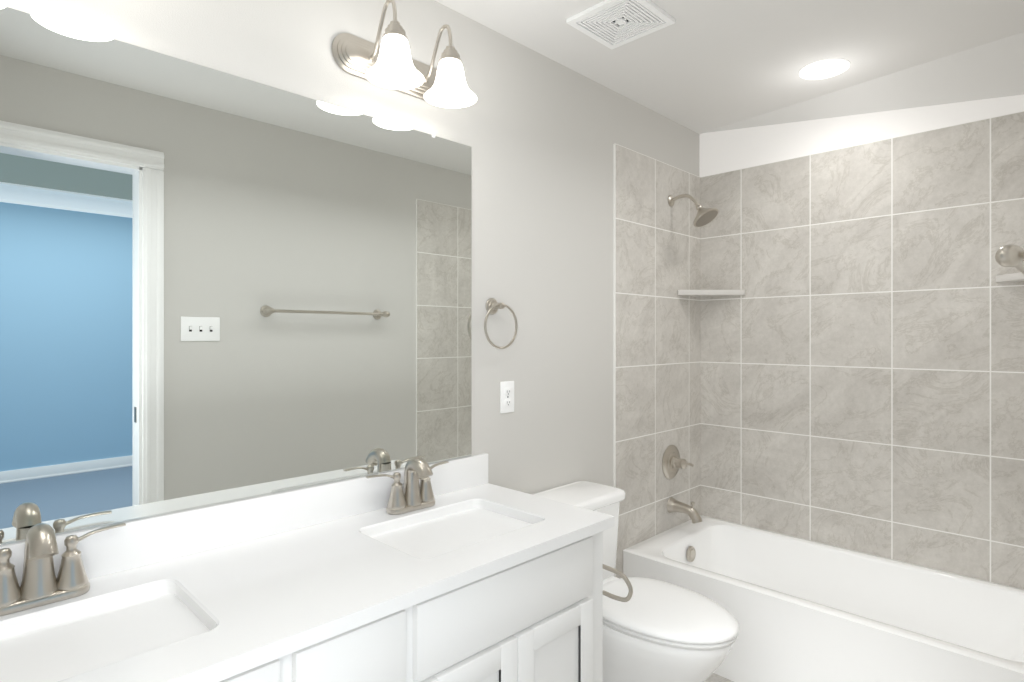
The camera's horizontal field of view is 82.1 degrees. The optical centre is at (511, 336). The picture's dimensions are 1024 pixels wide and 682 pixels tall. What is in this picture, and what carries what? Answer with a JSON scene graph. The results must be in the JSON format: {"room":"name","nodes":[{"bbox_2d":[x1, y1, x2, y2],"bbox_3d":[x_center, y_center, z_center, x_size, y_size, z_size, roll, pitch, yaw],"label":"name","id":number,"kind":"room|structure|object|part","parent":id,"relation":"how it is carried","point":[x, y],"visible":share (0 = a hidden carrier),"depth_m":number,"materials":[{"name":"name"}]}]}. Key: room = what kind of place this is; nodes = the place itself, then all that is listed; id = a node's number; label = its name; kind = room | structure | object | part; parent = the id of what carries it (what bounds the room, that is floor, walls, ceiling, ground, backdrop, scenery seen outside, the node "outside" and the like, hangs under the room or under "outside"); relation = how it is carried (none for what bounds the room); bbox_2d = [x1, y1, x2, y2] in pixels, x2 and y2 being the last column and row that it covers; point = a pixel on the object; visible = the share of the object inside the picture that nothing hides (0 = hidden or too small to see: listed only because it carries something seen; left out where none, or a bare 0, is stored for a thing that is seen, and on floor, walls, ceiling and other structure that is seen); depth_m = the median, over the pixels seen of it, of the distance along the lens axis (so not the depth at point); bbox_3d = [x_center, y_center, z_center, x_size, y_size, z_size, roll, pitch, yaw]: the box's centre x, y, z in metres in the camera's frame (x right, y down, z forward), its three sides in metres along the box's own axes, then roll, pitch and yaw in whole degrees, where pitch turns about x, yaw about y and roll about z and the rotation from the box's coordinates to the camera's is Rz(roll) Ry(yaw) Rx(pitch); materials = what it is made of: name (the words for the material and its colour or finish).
{"room":"bathroom","nodes":[
{"label":"bathroom","id":0,"kind":"room"},
{"bbox_2d":[0,0,698,493],"bbox_3d":[-0.149,0.125,2.135,3.460,2.470,0.120,0,0,-45],"label":"wall","id":1,"kind":"structure","parent":0,"point":[538,134],"depth_m":2.20,"materials":[{"name":"grey paint"}]},
{"bbox_2d":[0,5,470,544],"bbox_3d":[-0.684,-0.127,1.508,1.533,1.086,0.010,0,0,-45],"label":"mirror","id":2,"kind":"object","parent":1,"relation":"attached to","point":[216,287],"visible":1,"depth_m":1.44,"materials":[{"name":"clear glass"}]},
{"bbox_2d":[92,453,487,576],"bbox_3d":[-0.657,0.470,1.527,1.601,0.105,0.020,0,0,-45],"label":"backsplash","id":3,"kind":"structure","parent":1,"relation":"attached to","point":[163,537],"depth_m":1.49,"materials":[{"name":"white stone"}]},
{"bbox_2d":[332,0,476,107],"bbox_3d":[-0.283,-0.846,1.752,0.430,0.235,0.232,0,0,-45],"label":"sconce","id":4,"kind":"object","parent":1,"relation":"attached to","point":[389,63],"visible":1,"depth_m":1.72,"materials":[{"name":"white glass"}]},
{"bbox_3d":[-0.330,-0.785,1.657,0.164,0.112,0.164,0,0,-45],"label":"lamp shade","id":5,"kind":"part","parent":4,"relation":"part of","materials":[{"name":"white glass"}]},
{"bbox_3d":[-0.188,-0.785,1.799,0.164,0.112,0.164,0,0,-45],"label":"lamp shade","id":6,"kind":"part","parent":4,"relation":"part of","materials":[{"name":"white glass"}]},
{"bbox_2d":[484,298,517,348],"bbox_3d":[-0.052,-0.046,2.104,0.163,0.184,0.060,0,0,-45],"label":"towel ring","id":7,"kind":"object","parent":1,"relation":"attached to","point":[493,305],"visible":1,"depth_m":2.10,"materials":[{"name":"silver metal"}]},
{"bbox_2d":[500,381,513,412],"bbox_3d":[-0.016,0.225,2.176,0.070,0.116,0.009,0,0,-45],"label":"electrical outlet plate","id":8,"kind":"object","parent":1,"relation":"attached to","point":[506,396],"visible":1,"depth_m":2.17,"materials":[{"name":"white plastic"}]},
{"bbox_2d":[613,143,700,578],"bbox_3d":[0.749,0.245,2.941,0.810,2.230,0.010,0,0,-45],"label":"tile","id":9,"kind":"structure","parent":1,"relation":"attached to","point":[656,337],"depth_m":2.88,"materials":[{"name":"grey tile"}]},
{"bbox_2d":[662,445,693,478],"bbox_3d":[0.840,0.640,2.964,0.174,0.172,0.086,0,0,-45],"label":"valve","id":10,"kind":"object","parent":9,"relation":"attached to","point":[672,462],"visible":1,"depth_m":2.96,"materials":[{"name":"silver metal"}]},
{"bbox_2d":[667,497,701,522],"bbox_3d":[0.869,0.872,2.934,0.080,0.104,0.169,0,0,-45],"label":"tub spout","id":11,"kind":"object","parent":9,"relation":"attached to","point":[674,505],"visible":1,"depth_m":2.92,"materials":[{"name":"silver metal"}]},
{"bbox_2d":[668,194,718,226],"bbox_3d":[0.896,-0.629,2.906,0.132,0.183,0.246,0,0,-45],"label":"shower head","id":12,"kind":"object","parent":9,"relation":"attached to","point":[704,216],"visible":1,"depth_m":2.87},
{"bbox_2d":[705,673,733,681],"bbox_3d":[0.432,1.410,1.554,3.460,0.100,1.764,0,0,-45],"label":"floor","id":13,"kind":"structure","parent":0,"point":[713,677],"depth_m":2.33,"materials":[{"name":"tile"}]},
{"bbox_2d":[224,533,602,681],"bbox_3d":[-0.474,0.956,1.341,1.598,0.808,0.538,0,0,-45],"label":"bathroom vanity","id":14,"kind":"object","parent":13,"relation":"on","point":[541,620],"depth_m":1.39,"materials":[{"name":"white paint"}]},
{"bbox_2d":[0,483,614,681],"bbox_3d":[-0.466,0.537,1.336,1.601,0.030,0.560,0,0,-45],"label":"countertop","id":15,"kind":"structure","parent":14,"relation":"on","point":[268,600],"depth_m":1.26,"materials":[{"name":"white stone"}]},
{"bbox_2d":[0,521,127,616],"bbox_3d":[-0.909,0.442,1.134,0.294,0.159,0.124,0,0,-45],"label":"faucet","id":16,"kind":"object","parent":15,"relation":"on","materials":[{"name":"silver metal"}]},
{"bbox_2d":[0,585,215,681],"bbox_3d":[-0.785,0.619,1.010,0.500,0.158,0.362,0,0,-45],"label":"sink","id":17,"kind":"object","parent":15,"relation":"in","point":[45,649],"depth_m":1.09,"materials":[{"name":"white ceramic"}]},
{"bbox_2d":[364,457,451,516],"bbox_3d":[-0.283,0.442,1.760,0.294,0.159,0.124,0,0,-45],"label":"faucet","id":18,"kind":"object","parent":15,"relation":"on","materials":[{"name":"silver metal"}]},
{"bbox_2d":[368,501,535,556],"bbox_3d":[-0.159,0.619,1.636,0.500,0.158,0.362,0,0,-45],"label":"sink","id":19,"kind":"object","parent":15,"relation":"in","point":[447,529],"depth_m":1.68,"materials":[{"name":"white ceramic"}]},
{"bbox_2d":[603,564,632,601],"bbox_3d":[0.261,0.727,1.775,0.047,0.117,0.221,0,0,-45],"label":"paper holder","id":20,"kind":"object","parent":14,"relation":"attached to","point":[628,597],"visible":0.62,"depth_m":1.73,"materials":[{"name":"silver metal"}]},
{"bbox_2d":[532,481,739,681],"bbox_3d":[0.421,0.984,2.073,0.440,0.752,0.754,0,0,-45],"label":"toilet","id":21,"kind":"object","parent":13,"relation":"on","point":[654,630],"visible":0.56,"depth_m":1.91,"materials":[{"name":"white ceramic"}]},
{"bbox_3d":[0.234,0.627,2.261,0.440,0.039,0.224,0,0,-45],"label":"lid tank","id":22,"kind":"part","parent":21,"relation":"part of","materials":[{"name":"white ceramic"}]},
{"bbox_3d":[0.501,0.928,1.994,0.386,0.048,0.530,0,0,-45],"label":"seat lid","id":23,"kind":"part","parent":21,"relation":"part of","materials":[{"name":"white plastic"}]},
{"bbox_3d":[0.508,0.943,1.987,0.378,0.018,0.500,0,0,-45],"label":"seat","id":24,"kind":"part","parent":21,"relation":"part of","materials":[{"name":"white plastic"}]},
{"bbox_2d":[623,515,1023,681],"bbox_3d":[1.298,1.168,2.419,0.748,0.384,1.500,0,0,-45],"label":"bathtub","id":25,"kind":"object","parent":13,"relation":"on","point":[801,609],"visible":0.94,"depth_m":2.33,"materials":[{"name":"white ceramic"}]},
{"bbox_2d":[435,0,1023,133],"bbox_3d":[0.432,-1.160,1.554,3.460,0.100,1.764,0,0,-45],"label":"ceiling","id":26,"kind":"structure","parent":0,"point":[700,66],"depth_m":2.23,"materials":[{"name":"white paint"}]},
{"bbox_2d":[566,0,674,49],"bbox_3d":[0.381,-1.103,2.057,0.270,0.014,0.270,0,0,-45],"label":"ceiling vent","id":27,"kind":"object","parent":26,"relation":"in","point":[611,24],"visible":1,"depth_m":2.05,"materials":[{"name":"white plastic"}]},
{"bbox_2d":[799,58,849,79],"bbox_3d":[1.296,-1.106,2.442,0.188,0.008,0.188,0,0,-45],"label":"recessed light","id":28,"kind":"object","parent":26,"relation":"in","point":[823,69],"visible":1,"depth_m":2.43,"materials":[{"name":"white"}]},
{"bbox_2d":[699,94,1023,176],"bbox_3d":[1.569,-0.990,2.691,0.003,0.240,1.523,0,0,-45],"label":"wall","id":29,"kind":"structure","parent":0,"point":[727,150],"depth_m":2.77,"materials":[{"name":"white paint"}]},
{"bbox_2d":[705,32,1023,132],"bbox_3d":[1.500,-1.010,2.621,0.200,0.200,1.524,0,0,-45],"label":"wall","id":30,"kind":"structure","parent":0,"point":[994,69],"depth_m":2.43,"materials":[{"name":"white paint"}]},
{"bbox_3d":[1.655,0.125,2.692,0.120,2.470,1.644,0,0,-45],"label":"wall","id":31,"kind":"structure","parent":0,"visible":0},
{"bbox_2d":[678,290,744,296],"bbox_3d":[1.032,-0.226,3.039,0.250,0.028,0.250,0,0,-45],"label":"corner shelf","id":32,"kind":"object","parent":31,"relation":"attached to","point":[704,293],"visible":1,"depth_m":3.03,"materials":[{"name":"white ceramic"}]},
{"bbox_2d":[701,111,1023,588],"bbox_3d":[1.567,0.095,2.688,0.010,1.930,1.523,0,0,-45],"label":"tile","id":33,"kind":"structure","parent":31,"relation":"attached to","point":[862,364],"depth_m":2.62,"materials":[{"name":"grey tile"}]},
{"bbox_3d":[1.335,0.125,1.294,2.310,2.470,0.120,0,0,-45],"label":"wall","id":34,"kind":"structure","parent":0,"visible":0},
{"bbox_2d":[995,244,1023,274],"bbox_3d":[1.070,-0.130,1.178,0.749,0.060,0.090,0,0,-45],"label":"towel bar","id":35,"kind":"object","parent":34,"relation":"attached to","point":[1010,255],"visible":1,"depth_m":0.94,"materials":[{"name":"silver metal"}]},
{"bbox_2d":[995,272,1023,282],"bbox_3d":[1.918,-0.226,2.153,0.250,0.028,0.250,0,0,-45],"label":"corner shelf","id":36,"kind":"object","parent":34,"relation":"attached to","point":[1015,277],"visible":1,"depth_m":2.26,"materials":[{"name":"white ceramic"}]}
]}

